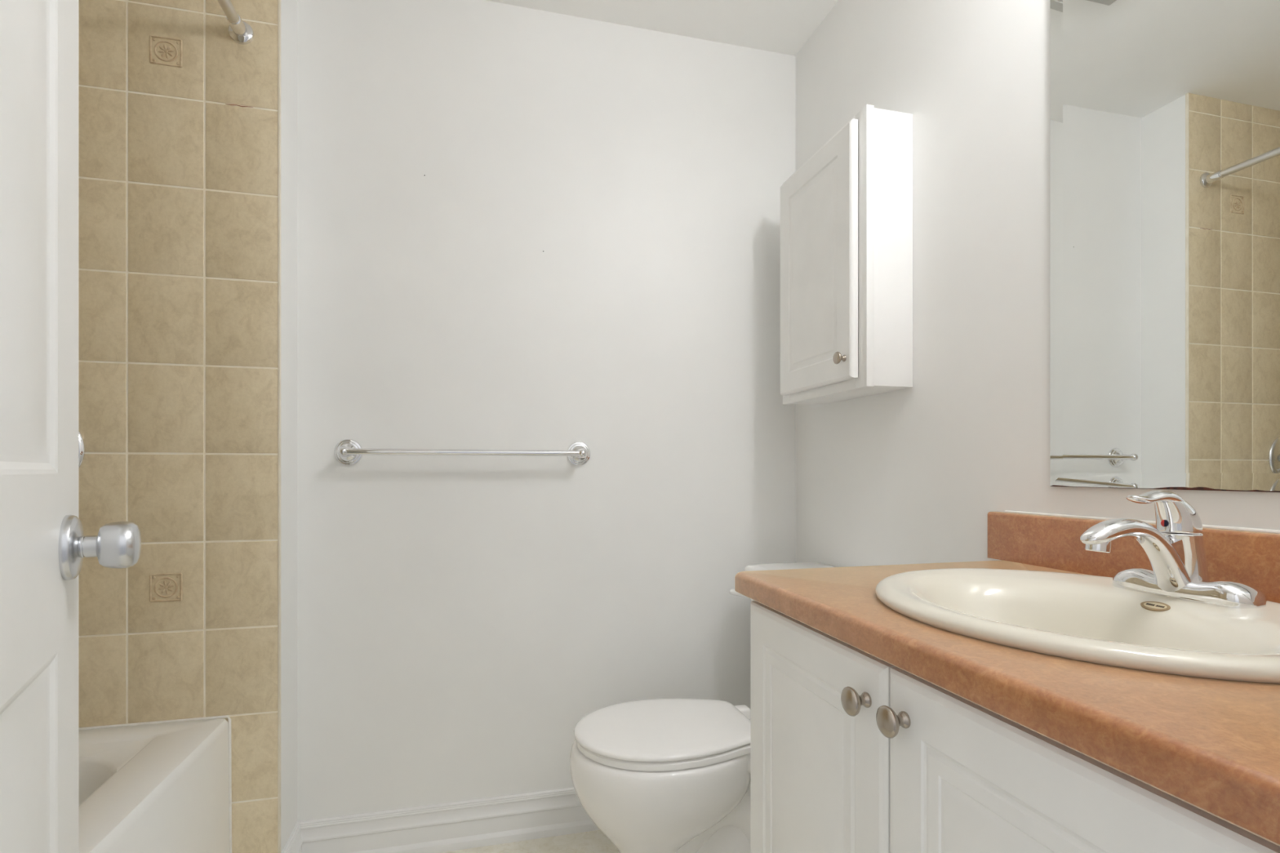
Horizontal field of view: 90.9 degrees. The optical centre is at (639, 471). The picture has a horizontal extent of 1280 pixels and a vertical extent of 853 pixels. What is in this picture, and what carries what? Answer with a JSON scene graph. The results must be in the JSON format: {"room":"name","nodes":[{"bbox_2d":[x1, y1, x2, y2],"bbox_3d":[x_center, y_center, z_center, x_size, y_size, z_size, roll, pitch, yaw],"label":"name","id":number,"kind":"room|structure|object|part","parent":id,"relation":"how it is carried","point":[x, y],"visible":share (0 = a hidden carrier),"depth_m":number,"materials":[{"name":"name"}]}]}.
{"room":"bathroom","nodes":[
{"label":"bathroom","id":0,"kind":"room"},
{"bbox_2d":[79,0,297,852],"bbox_3d":[-1.349,-0.141,1.489,0.961,2.346,0.266,0,0,-14],"label":"wall","id":1,"kind":"structure","parent":0,"point":[178,117],"depth_m":1.44,"materials":[{"name":"beige tile"}]},
{"bbox_2d":[79,431,84,467],"bbox_3d":[-1.296,-0.047,1.330,0.172,0.172,0.076,0,0,-14],"label":"shower valve","id":2,"kind":"object","parent":1,"relation":"attached to","point":[82,446],"visible":0.03,"depth_m":1.38,"materials":[{"name":"silver metal"}]},
{"bbox_2d":[217,0,253,44],"bbox_3d":[-0.736,-1.017,0.724,0.053,0.053,1.528,0,0,-14],"label":"shower curtain rod","id":3,"kind":"object","parent":1,"relation":"attached to","point":[241,32],"visible":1,"depth_m":1.43,"materials":[{"name":"white metal"}]},
{"bbox_2d":[277,0,280,852],"bbox_3d":[-0.851,-0.141,1.487,0.004,2.346,0.010,0,0,-14],"label":"trim","id":4,"kind":"structure","parent":1,"relation":"attached to","point":[278,1],"depth_m":1.48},
{"bbox_2d":[281,822,302,852],"bbox_3d":[-0.860,0.973,1.565,0.024,0.120,0.163,0,0,-14],"label":"baseboard","id":5,"kind":"structure","parent":1,"relation":"attached to","point":[294,844],"depth_m":1.59,"materials":[{"name":"white paint"}]},
{"bbox_2d":[441,830,618,852],"bbox_3d":[-0.402,1.063,0.873,2.489,0.060,1.930,0,0,-14],"label":"floor","id":6,"kind":"structure","parent":0,"point":[591,842],"depth_m":1.74,"materials":[{"name":"beige tile"}]},
{"bbox_2d":[79,715,231,852],"bbox_3d":[-1.125,0.798,0.628,0.766,0.469,1.526,0,0,-14],"label":"bathtub","id":7,"kind":"object","parent":6,"relation":"on","point":[159,786],"visible":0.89,"depth_m":1.25,"materials":[{"name":"white ceramic"}]},
{"bbox_2d":[569,562,835,852],"bbox_3d":[0.202,0.650,1.571,0.754,0.766,0.445,0,0,-14],"label":"toilet","id":8,"kind":"object","parent":6,"relation":"on","point":[655,775],"visible":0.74,"depth_m":1.41,"materials":[{"name":"white ceramic"}]},
{"bbox_3d":[0.057,0.618,1.532,0.435,0.016,0.348,0,0,-14],"label":"seat lid","id":9,"kind":"part","parent":8,"relation":"part of","materials":[{"name":"white plastic"}]},
{"bbox_3d":[0.060,0.639,1.533,0.433,0.019,0.344,0,0,-14],"label":"seat","id":10,"kind":"part","parent":8,"relation":"part of","materials":[{"name":"white plastic"}]},
{"bbox_3d":[0.296,0.345,1.770,0.032,0.028,0.110,0,0,-30],"label":"flush lever","id":11,"kind":"part","parent":8,"relation":"part of","materials":[{"name":"white plastic"}]},
{"bbox_3d":[0.456,0.283,1.634,0.231,0.034,0.442,0,0,-14],"label":"tank lid","id":12,"kind":"part","parent":8,"relation":"part of","materials":[{"name":"white ceramic"}]},
{"bbox_2d":[750,599,1279,852],"bbox_3d":[0.515,0.617,0.739,0.576,0.832,0.764,0,0,-14],"label":"vanity cabinet","id":13,"kind":"object","parent":6,"relation":"on","point":[852,751],"visible":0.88,"depth_m":0.64,"materials":[{"name":"white wood"}]},
{"bbox_3d":[0.228,0.559,0.849,0.018,0.698,0.352,0,0,-14],"label":"door","id":14,"kind":"part","parent":13,"relation":"part of","materials":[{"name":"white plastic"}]},
{"bbox_3d":[0.241,0.256,0.703,0.027,0.031,0.031,0,0,-14],"label":"knob","id":15,"kind":"part","parent":13,"relation":"part of","materials":[{"name":"silver metal"}]},
{"bbox_3d":[0.258,0.254,0.640,0.027,0.031,0.031,0,0,-14],"label":"knob","id":16,"kind":"part","parent":13,"relation":"part of","materials":[{"name":"silver metal"}]},
{"bbox_2d":[734,510,1279,846],"bbox_3d":[0.522,0.137,0.754,0.562,0.127,0.822,0,0,-14],"label":"countertop","id":17,"kind":"structure","parent":13,"relation":"on","point":[1212,746],"depth_m":0.52,"materials":[{"name":"laminate"}]},
{"bbox_2d":[875,568,1279,684],"bbox_3d":[0.518,0.221,0.734,0.434,0.143,0.502,0,0,-14],"label":"sink","id":18,"kind":"object","parent":17,"relation":"in","point":[1086,618],"visible":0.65,"depth_m":0.73,"materials":[{"name":"ceramic"}]},
{"bbox_2d":[1080,490,1266,608],"bbox_3d":[0.610,0.093,0.761,0.183,0.139,0.160,0,0,-14],"label":"faucet","id":19,"kind":"object","parent":18,"relation":"on","point":[1175,550],"visible":1,"depth_m":0.75,"materials":[{"name":"silver metal"}]},
{"bbox_3d":[0.610,0.109,0.761,0.183,0.106,0.055,0,0,-14],"label":"spout","id":20,"kind":"part","parent":19,"relation":"part of","materials":[{"name":"silver metal"}]},
{"bbox_3d":[0.635,0.049,0.767,0.099,0.051,0.044,0,0,-14],"label":"lever handle","id":21,"kind":"part","parent":19,"relation":"part of","materials":[{"name":"silver metal"}]},
{"bbox_3d":[0.669,0.141,0.776,0.049,0.028,0.160,0,0,-14],"label":"plate","id":22,"kind":"part","parent":19,"relation":"part of","materials":[{"name":"silver metal"}]},
{"bbox_3d":[0.316,0.559,0.504,0.018,0.698,0.352,0,0,-14],"label":"door","id":23,"kind":"part","parent":13,"relation":"part of","materials":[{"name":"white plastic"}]},
{"bbox_2d":[297,0,795,822],"bbox_3d":[-0.212,-0.141,1.866,1.428,2.346,0.100,0,0,-14],"label":"wall","id":24,"kind":"structure","parent":0,"point":[519,228],"depth_m":1.78,"materials":[{"name":"paint"}]},
{"bbox_2d":[297,787,599,852],"bbox_3d":[-0.197,0.973,1.806,1.428,0.120,0.024,0,0,-14],"label":"baseboard","id":25,"kind":"structure","parent":24,"relation":"attached to","point":[485,822],"depth_m":1.72,"materials":[{"name":"white paint"}]},
{"bbox_2d":[333,439,591,466],"bbox_3d":[-0.465,-0.050,1.708,0.684,0.070,0.080,0,0,-14],"label":"towel bar","id":26,"kind":"object","parent":24,"relation":"attached to","point":[347,451],"visible":1,"depth_m":1.67,"materials":[{"name":"silver metal"}]},
{"bbox_3d":[-0.762,-0.050,1.632,0.070,0.070,0.080,0,0,-14],"label":"post","id":27,"kind":"part","parent":26,"relation":"part of","materials":[{"name":"silver metal"}]},
{"bbox_3d":[-0.168,-0.050,1.784,0.070,0.070,0.080,0,0,-14],"label":"post","id":28,"kind":"part","parent":26,"relation":"part of","materials":[{"name":"silver metal"}]},
{"bbox_2d":[486,0,838,56],"bbox_3d":[-0.402,-1.344,0.873,2.489,0.060,1.930,0,0,-14],"label":"ceiling","id":29,"kind":"structure","parent":0,"point":[779,26],"depth_m":1.82,"materials":[{"name":"paint"}]},
{"bbox_2d":[795,0,1279,567],"bbox_3d":[0.755,-0.141,1.169,0.100,2.346,1.930,0,0,-14],"label":"wall","id":30,"kind":"structure","parent":0,"point":[915,474],"depth_m":1.32,"materials":[{"name":"paint"}]},
{"bbox_2d":[780,104,912,404],"bbox_3d":[0.498,-0.510,1.627,0.169,0.636,0.406,0,0,-14],"label":"upper cabinet","id":31,"kind":"object","parent":30,"relation":"attached to","point":[846,212],"visible":1,"depth_m":1.45,"materials":[{"name":"white wood"}]},
{"bbox_3d":[0.448,-0.512,1.620,0.018,0.594,0.356,0,0,-14],"label":"door","id":32,"kind":"part","parent":31,"relation":"part of","materials":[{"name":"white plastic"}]},
{"bbox_3d":[0.470,-0.510,1.620,0.020,0.636,0.406,0,0,-14],"label":"frame","id":33,"kind":"part","parent":31,"relation":"part of","materials":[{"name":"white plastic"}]},
{"bbox_3d":[0.465,-0.263,1.467,0.025,0.029,0.029,0,0,-14],"label":"knob","id":34,"kind":"part","parent":31,"relation":"part of","materials":[{"name":"silver metal"}]},
{"bbox_2d":[987,511,1279,603],"bbox_3d":[0.782,0.123,0.821,0.020,0.089,0.821,0,0,-14],"label":"backsplash","id":35,"kind":"structure","parent":30,"relation":"attached to","point":[1252,558],"depth_m":0.99,"materials":[{"name":"laminate"}]},
{"bbox_2d":[1049,0,1279,492],"bbox_3d":[0.792,-0.435,0.807,0.007,0.924,0.602,0,0,-14],"label":"mirror","id":36,"kind":"object","parent":30,"relation":"attached to","point":[1165,114],"visible":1,"depth_m":0.91,"materials":[{"name":"clear glass"}]},
{"bbox_3d":[-0.184,-0.141,0.020,2.289,2.346,0.110,0,0,-14],"label":"wall","id":37,"kind":"structure","parent":0,"visible":0},
{"bbox_2d":[0,0,141,852],"bbox_3d":[-0.424,0.006,0.406,0.154,2.030,0.690,0,0,-38],"label":"door","id":38,"kind":"structure","parent":37,"relation":"in","point":[44,545],"depth_m":0.56,"materials":[{"name":"paint"}]},
{"bbox_3d":[-0.554,0.078,0.658,0.051,0.049,0.049,0,0,-32],"label":"knob","id":39,"kind":"part","parent":38,"relation":"part of","materials":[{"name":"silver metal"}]}
]}

